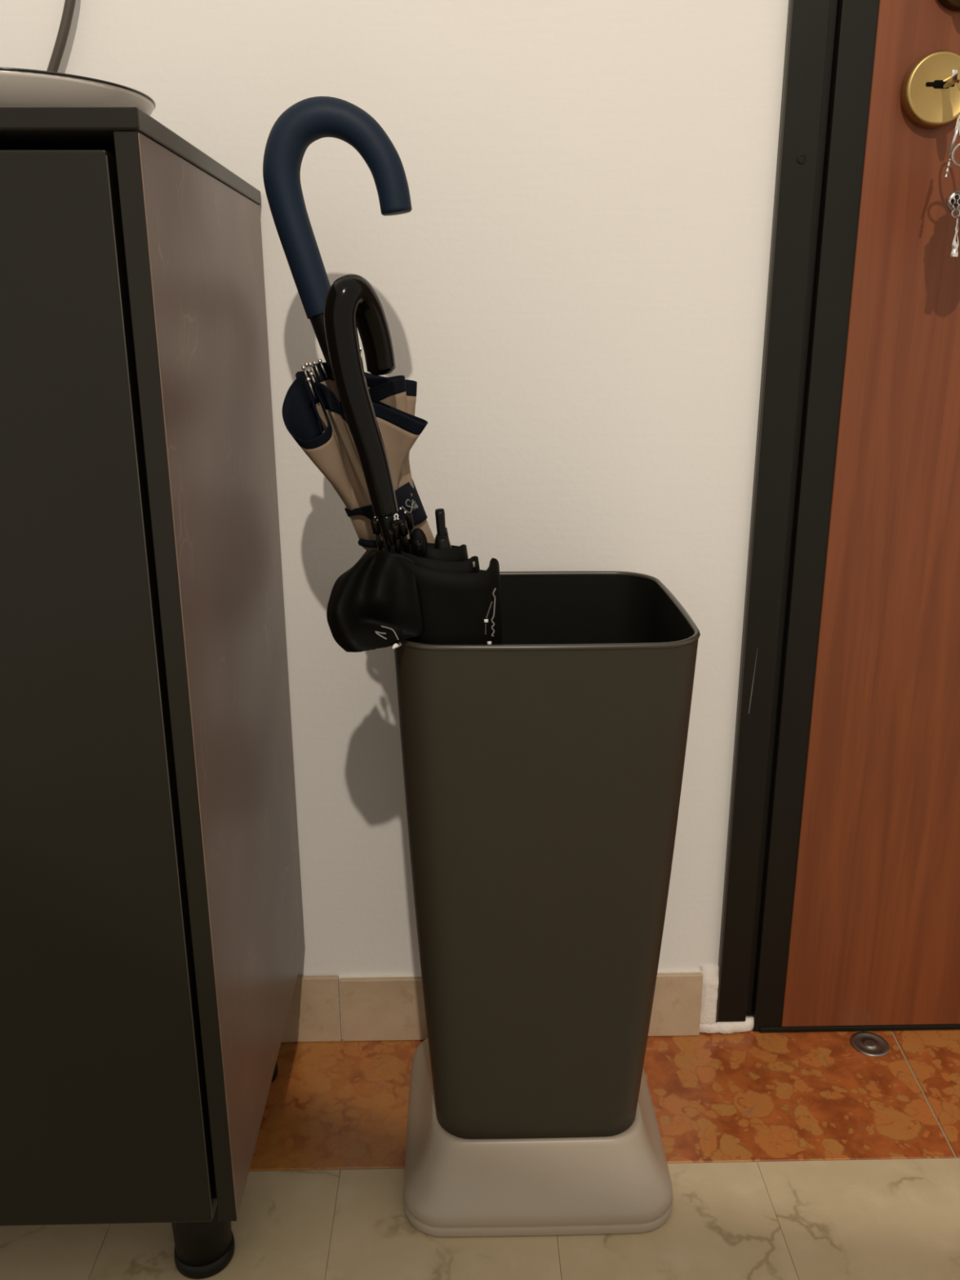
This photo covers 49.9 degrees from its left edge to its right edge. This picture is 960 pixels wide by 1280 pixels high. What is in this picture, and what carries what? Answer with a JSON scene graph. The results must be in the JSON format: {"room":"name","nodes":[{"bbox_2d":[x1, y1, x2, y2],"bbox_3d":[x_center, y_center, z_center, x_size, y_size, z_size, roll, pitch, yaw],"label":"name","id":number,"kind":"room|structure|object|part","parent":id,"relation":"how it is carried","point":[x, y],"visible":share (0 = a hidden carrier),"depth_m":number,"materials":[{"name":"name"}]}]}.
{"room":"entryway","nodes":[
{"label":"entryway","id":0,"kind":"room"},
{"bbox_2d":[0,0,788,1034],"bbox_3d":[0.077,-0.818,0.834,2.800,2.600,0.130,-1,17,-1],"label":"wall","id":1,"kind":"structure","parent":0,"point":[572,288],"depth_m":0.93,"materials":[{"name":"paint"}]},
{"bbox_2d":[46,0,75,72],"bbox_3d":[-0.359,-0.483,0.856,0.065,0.153,0.008,-1,17,-1],"label":"cable","id":2,"kind":"object","parent":1,"relation":"attached to","point":[68,6],"visible":0.47,"depth_m":0.85,"materials":[{"name":"grey plastic"}]},
{"bbox_2d":[280,970,702,1042],"bbox_3d":[-0.530,0.410,1.131,1.552,0.083,0.008,-1,17,-1],"label":"baseboard","id":3,"kind":"structure","parent":1,"relation":"attached to","point":[380,1007],"depth_m":1.14,"materials":[{"name":"beige tile"}]},
{"bbox_2d":[715,0,959,1032],"bbox_3d":[0.739,-0.561,0.854,0.961,2.089,0.105,-1,17,-1],"label":"door","id":4,"kind":"structure","parent":1,"relation":"in","point":[841,903],"depth_m":1.00,"materials":[{"name":"brown wood"}]},
{"bbox_3d":[0.739,-0.575,0.875,0.960,2.072,0.038,-1,17,-1],"label":"frame","id":5,"kind":"part","parent":4,"relation":"part of","materials":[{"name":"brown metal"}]},
{"bbox_3d":[0.443,-0.543,0.830,0.134,0.052,0.060,-1,17,-1],"label":"handle","id":6,"kind":"part","parent":4,"relation":"part of","materials":[{"name":"brown metal"}]},
{"bbox_2d":[941,66,959,257],"bbox_3d":[0.405,-0.399,0.854,0.046,0.155,0.080,-1,17,-1],"label":"bunch","id":7,"kind":"object","parent":4,"relation":"hanging from","point":[953,200],"visible":1,"depth_m":0.85,"materials":[{"name":"silver metal"}]},
{"bbox_3d":[0.384,-0.388,0.848,0.004,0.014,0.003,6,18,21],"label":"chain","id":8,"kind":"part","parent":7,"relation":"part of","materials":[{"name":"silver metal"}]},
{"bbox_2d":[949,217,959,257],"bbox_3d":[0.399,-0.337,0.864,0.007,0.031,0.007,-1,17,-1],"label":"pendant","id":9,"kind":"object","parent":7,"relation":"attached to","point":[954,245],"depth_m":0.86,"materials":[{"name":"silver metal"}]},
{"bbox_2d":[0,1014,959,1279],"bbox_3d":[0.179,0.705,0.378,2.958,0.050,1.889,-1,17,-1],"label":"floor","id":10,"kind":"structure","parent":0,"point":[792,1155],"depth_m":0.95,"materials":[{"name":"tile"}]},
{"bbox_2d":[0,106,304,1279],"bbox_3d":[-0.581,0.083,0.845,0.791,0.874,0.361,-1,17,-1],"label":"cabinet","id":11,"kind":"object","parent":10,"relation":"on","point":[152,938],"visible":1,"depth_m":0.69,"materials":[{"name":"black laminate"}]},
{"bbox_2d":[0,66,155,115],"bbox_3d":[-0.316,-0.356,0.717,0.177,0.039,0.177,-1,17,-1],"label":"dish","id":12,"kind":"object","parent":11,"relation":"on","point":[19,87],"visible":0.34,"depth_m":0.65,"materials":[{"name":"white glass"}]},
{"bbox_3d":[-0.579,0.086,0.668,0.754,0.734,0.018,-1,17,-1],"label":"door panel","id":13,"kind":"part","parent":11,"relation":"part of","materials":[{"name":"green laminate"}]},
{"bbox_3d":[-0.583,-0.330,0.720,0.791,0.011,0.360,-1,17,-1],"label":"panel","id":14,"kind":"part","parent":11,"relation":"part of","materials":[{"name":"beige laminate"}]},
{"bbox_3d":[-0.584,-0.025,0.996,0.760,0.729,0.004,-1,17,-1],"label":"panel","id":15,"kind":"part","parent":11,"relation":"part of","materials":[{"name":"green laminate"}]},
{"bbox_3d":[-0.236,0.464,0.865,0.052,0.106,0.052,-1,17,-1],"label":"leg","id":16,"kind":"part","parent":11,"relation":"part of","materials":[{"name":"black plastic"}]},
{"bbox_3d":[-0.580,0.378,0.945,0.760,0.014,0.336,-1,17,-1],"label":"panel","id":17,"kind":"part","parent":11,"relation":"part of","materials":[{"name":"green laminate"}]},
{"bbox_3d":[-0.194,0.028,0.837,0.014,0.744,0.356,-1,17,-1],"label":"panel","id":18,"kind":"part","parent":11,"relation":"part of","materials":[{"name":"brown laminate"}]},
{"bbox_2d":[394,571,700,1237],"bbox_3d":[0.050,0.227,0.939,0.245,0.540,0.245,-1,17,-1],"label":"umbrella stand","id":19,"kind":"object","parent":10,"relation":"on","point":[544,766],"visible":0.93,"depth_m":0.84,"materials":[{"name":"plastic"}]},
{"bbox_2d":[262,96,435,551],"bbox_3d":[-0.034,0.012,0.853,0.246,0.836,0.086,-1,17,-1],"label":"umbrella","id":20,"kind":"object","parent":19,"relation":"in","point":[313,415],"visible":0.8,"depth_m":0.76,"materials":[{"name":"blue rubber"}]},
{"bbox_3d":[-0.115,-0.144,0.812,0.034,0.087,0.020,1,17,5],"label":"canopy panel","id":21,"kind":"part","parent":20,"relation":"part of","materials":[{"name":"beige fabric"}]},
{"bbox_3d":[-0.114,-0.139,0.786,0.045,0.091,0.042,-1,17,-1],"label":"canopy panel","id":22,"kind":"part","parent":20,"relation":"part of","materials":[{"name":"beige fabric"}]},
{"bbox_3d":[-0.104,-0.157,0.828,0.050,0.101,0.024,-1,17,-1],"label":"canopy panel","id":23,"kind":"part","parent":20,"relation":"part of","materials":[{"name":"beige fabric"}]},
{"bbox_3d":[-0.104,-0.317,0.762,0.108,0.152,0.027,-1,17,-1],"label":"handle","id":24,"kind":"part","parent":20,"relation":"part of","materials":[{"name":"blue rubber"}]},
{"bbox_3d":[-0.097,-0.134,0.781,0.048,0.080,0.014,3,17,12],"label":"canopy panel","id":25,"kind":"part","parent":20,"relation":"part of","materials":[{"name":"beige fabric"}]},
{"bbox_3d":[-0.070,-0.154,0.815,0.043,0.091,0.028,-1,17,-1],"label":"canopy panel","id":26,"kind":"part","parent":20,"relation":"part of","materials":[{"name":"beige fabric"}]},
{"bbox_3d":[-0.067,-0.146,0.795,0.036,0.088,0.021,2,17,9],"label":"canopy panel","id":27,"kind":"part","parent":20,"relation":"part of","materials":[{"name":"beige fabric"}]},
{"bbox_3d":[-0.072,-0.135,0.780,0.059,0.081,0.021,3,17,11],"label":"canopy panel","id":28,"kind":"part","parent":20,"relation":"part of","materials":[{"name":"beige fabric"}]},
{"bbox_2d":[324,273,502,652],"bbox_3d":[-0.023,0.089,0.814,0.188,0.712,0.082,-6,18,-20],"label":"umbrella","id":29,"kind":"object","parent":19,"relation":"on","point":[415,589],"visible":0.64,"depth_m":0.74,"materials":[{"name":"black fabric"}]},
{"bbox_3d":[-0.077,-0.170,0.726,0.036,0.165,0.067,10,19,29],"label":"handle","id":30,"kind":"part","parent":29,"relation":"part of","materials":[{"name":"black plastic"}]},
{"bbox_3d":[-0.077,-0.029,0.747,0.070,0.070,0.068,-1,17,-1],"label":"canopy panel","id":31,"kind":"part","parent":29,"relation":"part of","materials":[{"name":"black fabric"}]},
{"bbox_2d":[374,631,386,639],"bbox_3d":[-0.071,-0.003,0.738,0.009,0.006,0.005,-1,17,-1],"label":"print","id":32,"kind":"object","parent":29,"relation":"on","point":[379,635],"depth_m":0.74},
{"bbox_2d":[381,625,401,645],"bbox_3d":[-0.062,-0.004,0.744,0.019,0.012,0.008,12,21,35],"label":"print","id":33,"kind":"object","parent":29,"relation":"attached to","point":[391,635],"depth_m":0.74},
{"bbox_2d":[391,643,399,648],"bbox_3d":[-0.060,0.004,0.732,0.003,0.004,0.007,8,19,26],"label":"print","id":34,"kind":"object","parent":29,"relation":"attached to","point":[394,645],"depth_m":0.73},
{"bbox_3d":[-0.018,0.062,0.800,0.091,0.276,0.035,-4,17,-13],"label":"canopy panel","id":35,"kind":"part","parent":29,"relation":"part of","materials":[{"name":"black fabric"}]},
{"bbox_3d":[-0.016,0.058,0.809,0.083,0.279,0.037,-4,17,-12],"label":"canopy panel","id":36,"kind":"part","parent":29,"relation":"part of","materials":[{"name":"black fabric"}]},
{"bbox_3d":[-0.018,0.065,0.796,0.090,0.274,0.045,-1,17,-1],"label":"canopy panel","id":37,"kind":"part","parent":29,"relation":"part of","materials":[{"name":"black fabric"}]},
{"bbox_2d":[484,618,491,644],"bbox_3d":[0.006,-0.006,0.754,0.006,0.019,0.003,7,18,21],"label":"print","id":38,"kind":"object","parent":29,"relation":"attached to","point":[487,622],"depth_m":0.76},
{"bbox_2d":[484,601,492,634],"bbox_3d":[0.006,-0.016,0.752,0.007,0.023,0.002,-16,23,-42],"label":"print","id":39,"kind":"object","parent":29,"relation":"on","point":[488,605],"depth_m":0.76},
{"bbox_2d":[491,587,496,636],"bbox_3d":[0.010,-0.020,0.754,0.003,0.036,0.006,5,18,16],"label":"print","id":40,"kind":"object","parent":29,"relation":"attached to","point":[493,589],"depth_m":0.76},
{"bbox_2d":[849,1031,889,1057],"bbox_3d":[0.430,0.446,1.139,0.041,0.002,0.041,-1,17,-1],"label":"door stop","id":41,"kind":"object","parent":10,"relation":"on","point":[868,1043],"visible":1,"depth_m":1.14,"materials":[{"name":"metal"}]}
]}

